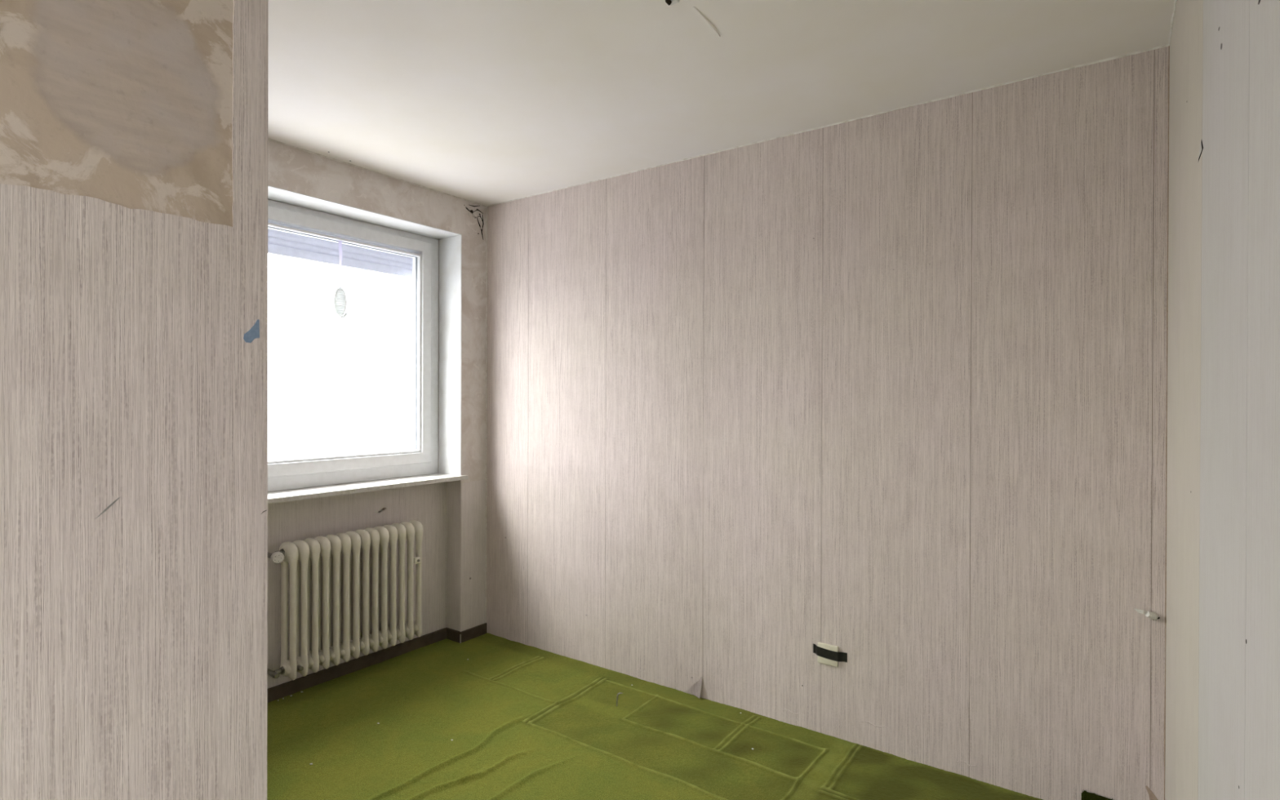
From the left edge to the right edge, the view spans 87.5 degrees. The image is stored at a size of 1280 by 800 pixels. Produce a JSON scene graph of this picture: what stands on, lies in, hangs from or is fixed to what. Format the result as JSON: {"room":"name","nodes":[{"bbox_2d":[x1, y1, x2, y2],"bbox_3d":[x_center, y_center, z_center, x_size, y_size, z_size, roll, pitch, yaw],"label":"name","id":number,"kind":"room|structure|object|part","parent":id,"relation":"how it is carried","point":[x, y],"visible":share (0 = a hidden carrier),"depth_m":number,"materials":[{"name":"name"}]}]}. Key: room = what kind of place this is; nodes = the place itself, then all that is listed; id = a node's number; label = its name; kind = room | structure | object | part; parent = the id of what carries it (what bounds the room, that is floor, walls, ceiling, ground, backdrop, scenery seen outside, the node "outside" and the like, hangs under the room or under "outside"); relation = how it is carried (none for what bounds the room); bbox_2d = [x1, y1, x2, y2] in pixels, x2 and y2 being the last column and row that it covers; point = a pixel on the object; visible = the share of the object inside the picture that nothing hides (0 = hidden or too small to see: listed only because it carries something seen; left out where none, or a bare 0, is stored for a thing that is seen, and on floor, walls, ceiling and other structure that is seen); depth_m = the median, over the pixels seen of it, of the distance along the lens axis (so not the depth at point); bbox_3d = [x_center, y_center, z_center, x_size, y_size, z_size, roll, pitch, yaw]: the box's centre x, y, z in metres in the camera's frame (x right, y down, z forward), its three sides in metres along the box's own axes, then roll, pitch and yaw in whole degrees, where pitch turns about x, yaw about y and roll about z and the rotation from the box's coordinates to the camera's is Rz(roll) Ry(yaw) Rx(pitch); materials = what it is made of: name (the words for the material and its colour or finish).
{"room":"empty room","nodes":[
{"label":"empty room","id":0,"kind":"room"},
{"bbox_2d":[0,0,268,799],"bbox_3d":[-1.515,0.130,-0.106,0.150,2.434,2.980,0,0,35],"label":"wall","id":1,"kind":"structure","parent":0,"point":[134,133],"depth_m":0.92,"materials":[{"name":"paper"}]},
{"bbox_2d":[243,319,259,342],"bbox_3d":[-0.608,-0.108,1.047,0.001,0.038,0.024,0,0,35],"label":"paper scrap","id":2,"kind":"object","parent":1,"relation":"attached to","point":[253,333],"visible":1,"depth_m":1.05,"materials":[{"name":"blue paper"}]},
{"bbox_2d":[266,139,486,688],"bbox_3d":[-1.650,0.119,2.989,0.350,2.434,2.221,0,0,35],"label":"wall","id":3,"kind":"structure","parent":0,"point":[451,515],"depth_m":3.62,"materials":[{"name":"paper"}]},
{"bbox_2d":[267,520,423,679],"bbox_3d":[-1.370,0.913,3.161,0.174,0.591,0.780,0,0,35],"label":"radiator","id":4,"kind":"object","parent":3,"relation":"attached to","point":[290,553],"visible":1,"depth_m":3.08,"materials":[{"name":"beige metal"}]},
{"bbox_2d":[267,199,438,491],"bbox_3d":[-1.603,-0.244,3.162,0.214,1.311,1.514,0,0,35],"label":"window","id":5,"kind":"structure","parent":3,"relation":"in","point":[422,459],"depth_m":3.52,"materials":[{"name":"white plastic"}]},
{"bbox_2d":[267,228,412,278],"bbox_3d":[-1.673,-0.777,3.211,0.018,0.184,1.404,0,0,35],"label":"roller shutter","id":6,"kind":"object","parent":5,"relation":"attached to","point":[282,243],"visible":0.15,"depth_m":3.38,"materials":[{"name":"white plastic"}]},
{"bbox_2d":[333,240,348,318],"bbox_3d":[-1.465,-0.594,3.283,0.016,0.386,0.071,0,0,35],"label":"hanging ornament","id":7,"kind":"object","parent":5,"relation":"hanging from","point":[340,297],"visible":1,"depth_m":3.28,"materials":[{"name":"grey plastic"}]},
{"bbox_3d":[-1.273,-0.240,3.782,0.040,1.250,0.012,0,0,35],"label":"guide rail","id":8,"kind":"part","parent":5,"relation":"part of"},
{"bbox_2d":[267,473,467,503],"bbox_3d":[-1.499,0.423,3.110,0.280,0.022,1.551,0,0,35],"label":"window sill","id":9,"kind":"structure","parent":3,"relation":"attached to","point":[291,495],"depth_m":3.20,"materials":[{"name":"stone"}]},
{"bbox_2d":[266,622,486,702],"bbox_3d":[-1.515,1.299,2.986,0.132,0.070,2.066,0,0,35],"label":"baseboard","id":10,"kind":"structure","parent":3,"relation":"attached to","point":[292,686],"depth_m":3.33,"materials":[{"name":"brown paint"}]},
{"bbox_2d":[267,137,487,207],"bbox_3d":[-1.465,-1.098,2.947,0.017,0.015,2.070,0,0,35],"label":"trim","id":11,"kind":"structure","parent":3,"relation":"attached to","point":[271,140],"depth_m":3.18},
{"bbox_2d":[266,632,1043,799],"bbox_3d":[-1.165,1.392,0.921,3.650,0.157,5.360,0,0,35],"label":"floor","id":12,"kind":"structure","parent":0,"point":[523,722],"depth_m":2.57,"materials":[{"name":"carpet"}]},
{"bbox_2d":[267,0,1174,205],"bbox_3d":[-1.156,-1.162,0.912,3.650,0.155,5.360,0,0,35],"label":"ceiling","id":13,"kind":"structure","parent":0,"point":[484,102],"depth_m":2.20,"materials":[{"name":"paint"}]},
{"bbox_2d":[665,0,679,5],"bbox_3d":[0.073,-1.072,1.778,0.044,0.034,0.056,0,0,35],"label":"outlet","id":14,"kind":"object","parent":13,"relation":"attached to","point":[668,2],"visible":1,"depth_m":1.78,"materials":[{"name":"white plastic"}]},
{"bbox_2d":[486,46,1168,799],"bbox_3d":[0.332,0.125,3.031,3.650,2.434,0.185,0,0,35],"label":"wall","id":15,"kind":"structure","parent":0,"point":[888,389],"depth_m":2.56,"materials":[{"name":"beige paper"}]},
{"bbox_2d":[485,207,487,622],"bbox_3d":[-0.871,0.112,3.796,0.008,2.420,0.008,0,0,35],"label":"trim","id":16,"kind":"structure","parent":15,"relation":"attached to","point":[486,207],"depth_m":3.79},
{"bbox_2d":[817,642,838,666],"bbox_3d":[0.744,1.008,2.651,0.083,0.082,0.011,0,0,35],"label":"socket cover","id":17,"kind":"object","parent":15,"relation":"attached to","point":[835,648],"visible":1,"depth_m":2.65,"materials":[{"name":"beige plastic"}]},
{"bbox_2d":[813,643,847,662],"bbox_3d":[0.750,1.002,2.647,0.138,0.046,0.011,0,0,35],"label":"tape","id":18,"kind":"object","parent":17,"relation":"attached to","point":[824,653],"visible":1,"depth_m":2.64,"materials":[{"name":"black plastic"}]},
{"bbox_2d":[487,44,1169,206],"bbox_3d":[0.374,-1.092,2.917,3.039,0.012,0.014,0,0,35],"label":"trim","id":19,"kind":"structure","parent":15,"relation":"attached to","point":[1167,45],"depth_m":2.54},
{"bbox_2d":[1080,789,1113,799],"bbox_3d":[1.508,1.296,2.103,0.210,0.078,0.015,0,0,35],"label":"carpet offcut","id":20,"kind":"object","parent":15,"relation":"attached to","point":[1085,795],"visible":1,"depth_m":2.15,"materials":[{"name":"green carpet"}]},
{"bbox_2d":[1133,608,1159,620],"bbox_3d":[1.564,0.663,2.057,0.071,0.035,0.031,0,0,0],"label":"stub","id":21,"kind":"object","parent":15,"relation":"attached to","point":[1153,615],"visible":1,"depth_m":2.05,"materials":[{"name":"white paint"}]},
{"bbox_2d":[1164,45,1169,799],"bbox_3d":[1.610,0.121,2.045,0.006,2.410,0.006,0,0,35],"label":"trim","id":22,"kind":"structure","parent":15,"relation":"attached to","point":[1168,46],"depth_m":2.04,"materials":[{"name":"wood"}]},
{"bbox_2d":[1164,0,1279,799],"bbox_3d":[0.242,0.136,-0.078,0.212,2.434,5.051,0,0,35],"label":"wall","id":23,"kind":"structure","parent":0,"point":[1223,618],"depth_m":1.01,"materials":[{"name":"paint"}]},
{"bbox_2d":[1168,0,1177,44],"bbox_3d":[0.160,-1.083,-0.022,0.013,0.011,5.050,0,0,35],"label":"trim","id":24,"kind":"structure","parent":23,"relation":"attached to","point":[1175,2],"depth_m":1.90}
]}

